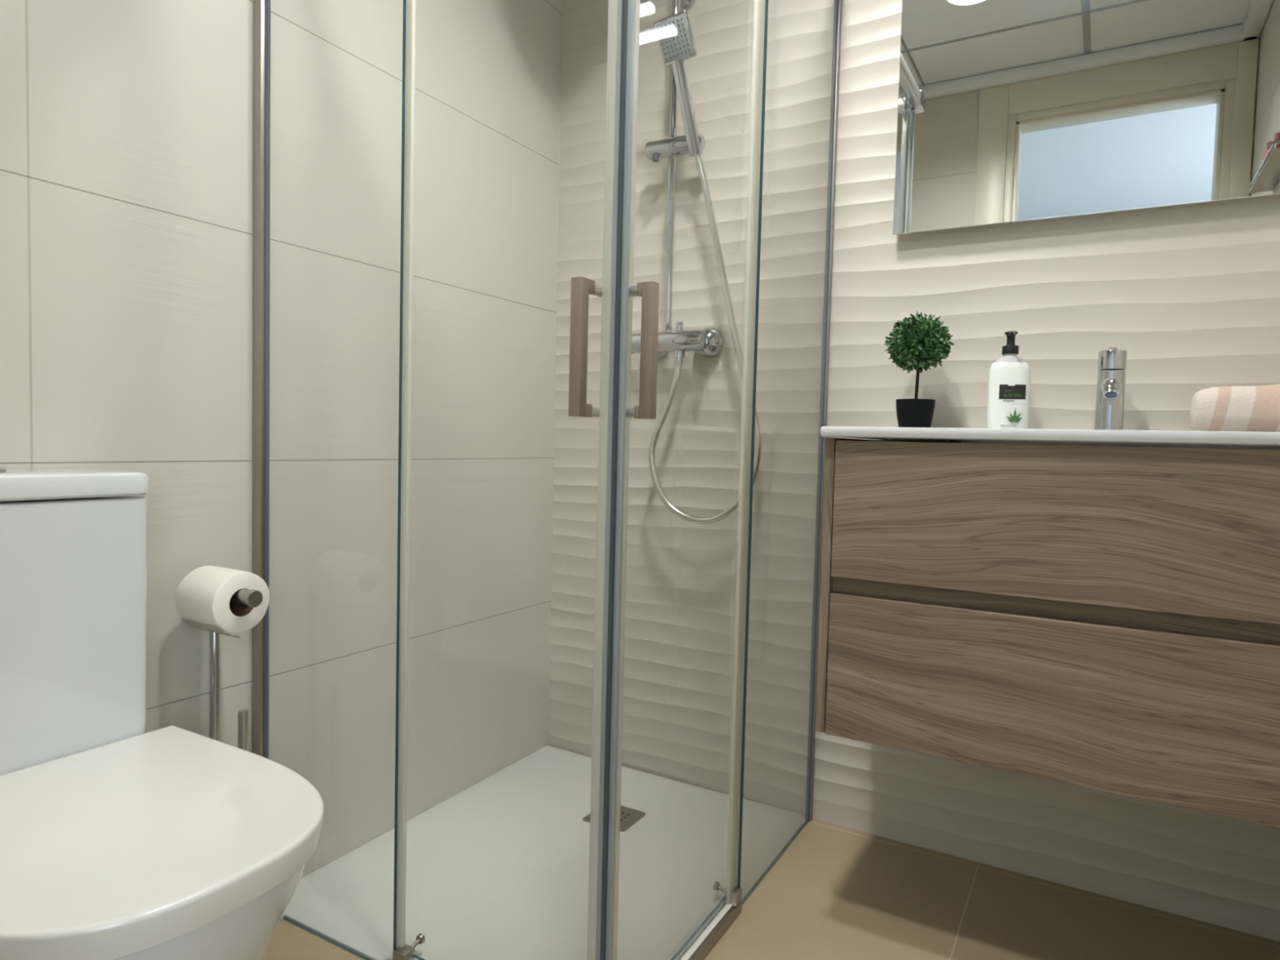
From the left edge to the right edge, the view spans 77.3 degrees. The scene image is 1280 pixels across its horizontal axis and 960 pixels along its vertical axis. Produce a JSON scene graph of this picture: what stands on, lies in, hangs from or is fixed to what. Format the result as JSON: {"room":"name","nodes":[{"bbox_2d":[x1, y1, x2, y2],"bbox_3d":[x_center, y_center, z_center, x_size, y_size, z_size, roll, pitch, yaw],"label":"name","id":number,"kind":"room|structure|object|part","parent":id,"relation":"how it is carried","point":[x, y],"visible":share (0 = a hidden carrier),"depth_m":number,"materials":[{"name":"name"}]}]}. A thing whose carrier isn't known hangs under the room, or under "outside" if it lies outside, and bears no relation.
{"room":"bathroom","nodes":[
{"label":"bathroom","id":0,"kind":"room"},
{"bbox_2d":[0,0,563,878],"bbox_3d":[-0.768,-0.412,1.391,0.120,2.400,1.950,3,3,30],"label":"wall","id":1,"kind":"structure","parent":0,"point":[126,126],"depth_m":1.55,"materials":[{"name":"beige tile"}]},
{"bbox_2d":[260,818,1279,959],"bbox_3d":[-0.310,0.934,-0.520,3.300,0.080,5.120,3,3,30],"label":"floor","id":2,"kind":"structure","parent":0,"point":[837,892],"depth_m":1.49,"materials":[{"name":"beige tile"}]},
{"bbox_2d":[0,467,324,959],"bbox_3d":[-0.653,0.404,0.924,0.612,0.821,0.391,3,3,30],"label":"toilet","id":3,"kind":"object","parent":2,"relation":"on","point":[119,841],"visible":1,"depth_m":0.96,"materials":[{"name":"white ceramic"}]},
{"bbox_3d":[-0.835,0.006,1.016,0.170,0.032,0.336,3,3,30],"label":"cistern lid","id":4,"kind":"part","parent":3,"relation":"part of","materials":[{"name":"white ceramic"}]},
{"bbox_3d":[-0.582,0.390,0.883,0.449,0.038,0.391,3,3,30],"label":"lid","id":5,"kind":"part","parent":3,"relation":"part of","materials":[{"name":"white plastic"}]},
{"bbox_3d":[-0.663,0.610,0.937,0.587,0.409,0.372,3,3,30],"label":"bowl","id":6,"kind":"part","parent":3,"relation":"part of","materials":[{"name":"white ceramic"}]},
{"bbox_2d":[208,589,267,951],"bbox_3d":[-0.672,0.481,1.330,0.175,0.628,0.079,3,3,30],"label":"toilet paper stand","id":7,"kind":"object","parent":2,"relation":"on","point":[251,598],"visible":0.23,"depth_m":1.35,"materials":[{"name":"silver metal"}]},
{"bbox_2d":[175,565,269,638],"bbox_3d":[-0.674,0.196,1.294,0.102,0.107,0.099,3,3,30],"label":"toilet roll","id":8,"kind":"object","parent":7,"relation":"hanging from","point":[203,597],"visible":0.98,"depth_m":1.26,"materials":[{"name":"paper"}]},
{"bbox_2d":[237,708,248,751],"bbox_3d":[-0.664,0.582,1.337,0.056,0.400,0.056,3,3,30],"label":"toilet brush","id":9,"kind":"object","parent":7,"relation":"on","point":[242,715],"visible":0.17,"depth_m":1.32,"materials":[{"name":"silver metal"}]},
{"bbox_3d":[-0.672,0.182,1.292,0.163,0.027,0.027,3,3,30],"label":"arm","id":10,"kind":"part","parent":7,"relation":"part of","materials":[{"name":"metal"}]},
{"bbox_2d":[284,745,805,959],"bbox_3d":[-0.157,0.784,1.680,0.757,0.014,0.890,3,3,30],"label":"shower tray","id":11,"kind":"object","parent":2,"relation":"on","point":[498,868],"visible":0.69,"depth_m":1.59,"materials":[{"name":"white ceramic"}]},
{"bbox_2d":[582,805,645,832],"bbox_3d":[-0.059,0.772,1.833,0.112,0.003,0.112,3,3,30],"label":"drain cover","id":12,"kind":"object","parent":11,"relation":"on","point":[628,816],"visible":0.29,"depth_m":1.83,"materials":[{"name":"metal"}]},
{"bbox_2d":[252,0,841,959],"bbox_3d":[-0.126,-0.199,1.618,0.783,1.986,0.920,3,3,30],"label":"shower enclosure","id":13,"kind":"object","parent":2,"relation":"on","point":[703,945],"visible":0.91,"depth_m":1.43,"materials":[{"name":"silver glass"}]},
{"bbox_3d":[-0.523,-0.183,1.341,0.339,1.959,0.006,3,3,30],"label":"fixed glass","id":14,"kind":"part","parent":13,"relation":"part of","materials":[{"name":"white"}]},
{"bbox_2d":[413,0,627,959],"bbox_3d":[-0.214,-0.176,1.153,0.408,1.920,0.066,3,3,30],"label":"sliding shower door","id":15,"kind":"structure","parent":13,"relation":"attached to","point":[610,292],"depth_m":1.07,"materials":[{"name":"silver glass"}]},
{"bbox_3d":[-0.209,-0.167,1.178,0.393,1.900,0.006,3,3,30],"label":"door glass","id":16,"kind":"part","parent":15,"relation":"part of","materials":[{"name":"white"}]},
{"bbox_3d":[-0.080,-0.174,1.048,0.018,0.181,0.018,3,3,30],"label":"handle","id":17,"kind":"part","parent":15,"relation":"part of","materials":[{"name":"brown wood"}]},
{"bbox_3d":[-0.074,-0.093,1.066,0.018,0.018,0.014,3,3,30],"label":"handle arm","id":18,"kind":"part","parent":15,"relation":"part of","materials":[{"name":"beige metal"}]},
{"bbox_3d":[-0.070,-0.255,1.058,0.018,0.018,0.014,3,3,30],"label":"handle arm","id":19,"kind":"part","parent":15,"relation":"part of","materials":[{"name":"beige metal"}]},
{"bbox_2d":[605,0,725,959],"bbox_3d":[0.103,-0.173,1.265,0.059,1.920,0.472,3,3,30],"label":"sliding shower door","id":20,"kind":"structure","parent":13,"relation":"attached to","point":[649,291],"depth_m":1.07,"materials":[{"name":"silver glass"}]},
{"bbox_3d":[-0.001,-0.091,1.076,0.007,0.018,0.018,3,3,30],"label":"handle arm","id":21,"kind":"part","parent":20,"relation":"part of","materials":[{"name":"beige metal"}]},
{"bbox_3d":[0.004,-0.254,1.069,0.007,0.018,0.018,3,3,30],"label":"handle arm","id":22,"kind":"part","parent":20,"relation":"part of","materials":[{"name":"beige metal"}]},
{"bbox_3d":[0.012,-0.172,1.066,0.018,0.181,0.018,3,3,30],"label":"handle","id":23,"kind":"part","parent":20,"relation":"part of","materials":[{"name":"brown wood"}]},
{"bbox_3d":[0.088,-0.165,1.282,0.006,1.900,0.458,3,3,30],"label":"door glass","id":24,"kind":"part","parent":20,"relation":"part of","materials":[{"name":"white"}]},
{"bbox_3d":[0.064,0.805,1.299,0.021,0.020,0.473,3,3,30],"label":"rail","id":25,"kind":"part","parent":13,"relation":"part of","materials":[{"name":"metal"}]},
{"bbox_3d":[0.314,-0.177,1.642,0.006,1.959,0.416,3,3,30],"label":"fixed glass","id":26,"kind":"part","parent":13,"relation":"part of","materials":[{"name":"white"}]},
{"bbox_2d":[548,0,1279,941],"bbox_3d":[0.551,-0.400,1.823,1.735,2.400,0.124,3,3,30],"label":"wall","id":27,"kind":"structure","parent":0,"point":[1190,292],"depth_m":1.84,"materials":[{"name":"tile"}]},
{"bbox_2d":[631,0,724,366],"bbox_3d":[0.008,-0.838,1.800,0.233,1.130,0.439,3,3,30],"label":"shower column","id":28,"kind":"structure","parent":27,"relation":"attached to","point":[708,342],"depth_m":1.94,"materials":[{"name":"silver metal"}]},
{"bbox_3d":[0.038,-0.782,1.944,0.017,0.013,0.017,3,3,30],"label":"locking knob","id":29,"kind":"part","parent":28,"relation":"part of","materials":[{"name":"grey metal"}]},
{"bbox_2d":[673,350,684,366],"bbox_3d":[0.095,-0.298,1.951,0.028,0.042,0.028,3,3,30],"label":"outlet","id":30,"kind":"object","parent":28,"relation":"attached to","point":[678,355],"depth_m":1.94,"materials":[{"name":"silver metal"}]},
{"bbox_3d":[0.097,-0.371,1.948,0.017,0.028,0.017,3,3,30],"label":"diverter knob","id":31,"kind":"part","parent":28,"relation":"part of","materials":[{"name":"silver metal"}]},
{"bbox_2d":[648,9,760,524],"bbox_3d":[0.135,-0.472,1.855,0.293,1.160,0.132,3,3,30],"label":"shower","id":32,"kind":"object","parent":28,"relation":"attached to","point":[673,33],"visible":0.9,"depth_m":1.87,"materials":[{"name":"silver metal"}]},
{"bbox_3d":[0.078,-1.002,1.818,0.081,0.081,0.037,3,3,32],"label":"spray plate","id":33,"kind":"part","parent":32,"relation":"part of","materials":[{"name":"silver metal"}]},
{"bbox_3d":[0.109,-0.875,1.869,0.091,0.219,0.031,-1,4,-39],"label":"handle","id":34,"kind":"part","parent":32,"relation":"part of","materials":[{"name":"silver metal"}]},
{"bbox_2d":[815,437,1279,827],"bbox_3d":[0.781,0.203,1.401,0.826,0.530,0.407,3,3,30],"label":"vanity cabinet","id":35,"kind":"object","parent":27,"relation":"attached to","point":[1100,618],"visible":1,"depth_m":1.24,"materials":[{"name":"brown wood"}]},
{"bbox_3d":[0.431,0.184,1.604,0.016,0.530,0.403,3,3,30],"label":"panel","id":36,"kind":"part","parent":35,"relation":"part of","materials":[{"name":"brown wood"}]},
{"bbox_2d":[820,426,1279,449],"bbox_3d":[0.785,-0.026,1.383,0.846,0.112,0.421,3,3,30],"label":"washbasin","id":37,"kind":"object","parent":35,"relation":"in","point":[1158,438],"visible":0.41,"depth_m":1.22,"materials":[{"name":"white ceramic"}]},
{"bbox_2d":[884,311,954,427],"bbox_3d":[0.563,-0.221,1.625,0.134,0.243,0.134,3,3,30],"label":"potted topiary","id":38,"kind":"object","parent":37,"relation":"on","point":[921,343],"visible":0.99,"depth_m":1.60,"materials":[{"name":"green plant"}]},
{"bbox_3d":[0.565,-0.218,1.627,0.009,0.122,0.007,3,3,30],"label":"stem","id":39,"kind":"part","parent":38,"relation":"part of","materials":[{"name":"brown wood"}]},
{"bbox_2d":[986,330,1030,428],"bbox_3d":[0.718,-0.190,1.557,0.071,0.196,0.061,0,3,-20],"label":"lotion bottle","id":40,"kind":"object","parent":37,"relation":"on","point":[1009,375],"visible":0.94,"depth_m":1.54,"materials":[{"name":"white plastic"}]},
{"bbox_2d":[1006,408,1022,422],"bbox_3d":[0.719,-0.124,1.535,0.032,0.029,0.002,2,3,6],"label":"print","id":41,"kind":"object","parent":40,"relation":"attached to","point":[1013,415],"depth_m":1.54,"materials":[{"name":"green paper"}]},
{"bbox_2d":[1093,347,1127,430],"bbox_3d":[0.842,-0.162,1.431,0.053,0.158,0.166,3,3,30],"label":"faucet","id":42,"kind":"object","parent":37,"relation":"on","point":[1112,362],"visible":0.81,"depth_m":1.45,"materials":[{"name":"silver metal"}]},
{"bbox_3d":[0.834,-0.160,1.416,0.030,0.036,0.131,3,3,30],"label":"spout","id":43,"kind":"part","parent":42,"relation":"part of","materials":[{"name":"silver metal"}]},
{"bbox_3d":[0.871,-0.222,1.475,0.046,0.040,0.058,3,3,30],"label":"lever","id":44,"kind":"part","parent":42,"relation":"part of","materials":[{"name":"silver metal"}]},
{"bbox_2d":[1190,384,1279,431],"bbox_3d":[1.092,-0.119,1.354,0.264,0.090,0.116,3,3,30],"label":"rolled towel","id":45,"kind":"object","parent":37,"relation":"on","point":[1223,408],"visible":0.91,"depth_m":1.35,"materials":[{"name":"fabric"}]},
{"bbox_3d":[0.680,0.346,1.239,0.788,0.253,0.018,3,3,30],"label":"drawer","id":46,"kind":"part","parent":35,"relation":"part of","materials":[{"name":"brown wood"}]},
{"bbox_3d":[0.687,0.068,1.226,0.788,0.242,0.018,3,3,30],"label":"drawer","id":47,"kind":"part","parent":35,"relation":"part of","materials":[{"name":"brown wood"}]},
{"bbox_2d":[893,0,1279,235],"bbox_3d":[0.901,-0.808,1.519,0.794,0.597,0.025,3,3,30],"label":"wall mirror","id":48,"kind":"object","parent":27,"relation":"attached to","point":[1010,111],"visible":1,"depth_m":1.54,"materials":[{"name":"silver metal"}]},
{"bbox_2d":[895,398,935,427],"bbox_3d":[0.561,-0.132,1.632,0.076,0.064,0.076,3,3,30],"label":"pot","id":49,"kind":"object","parent":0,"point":[910,412],"depth_m":1.60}
]}

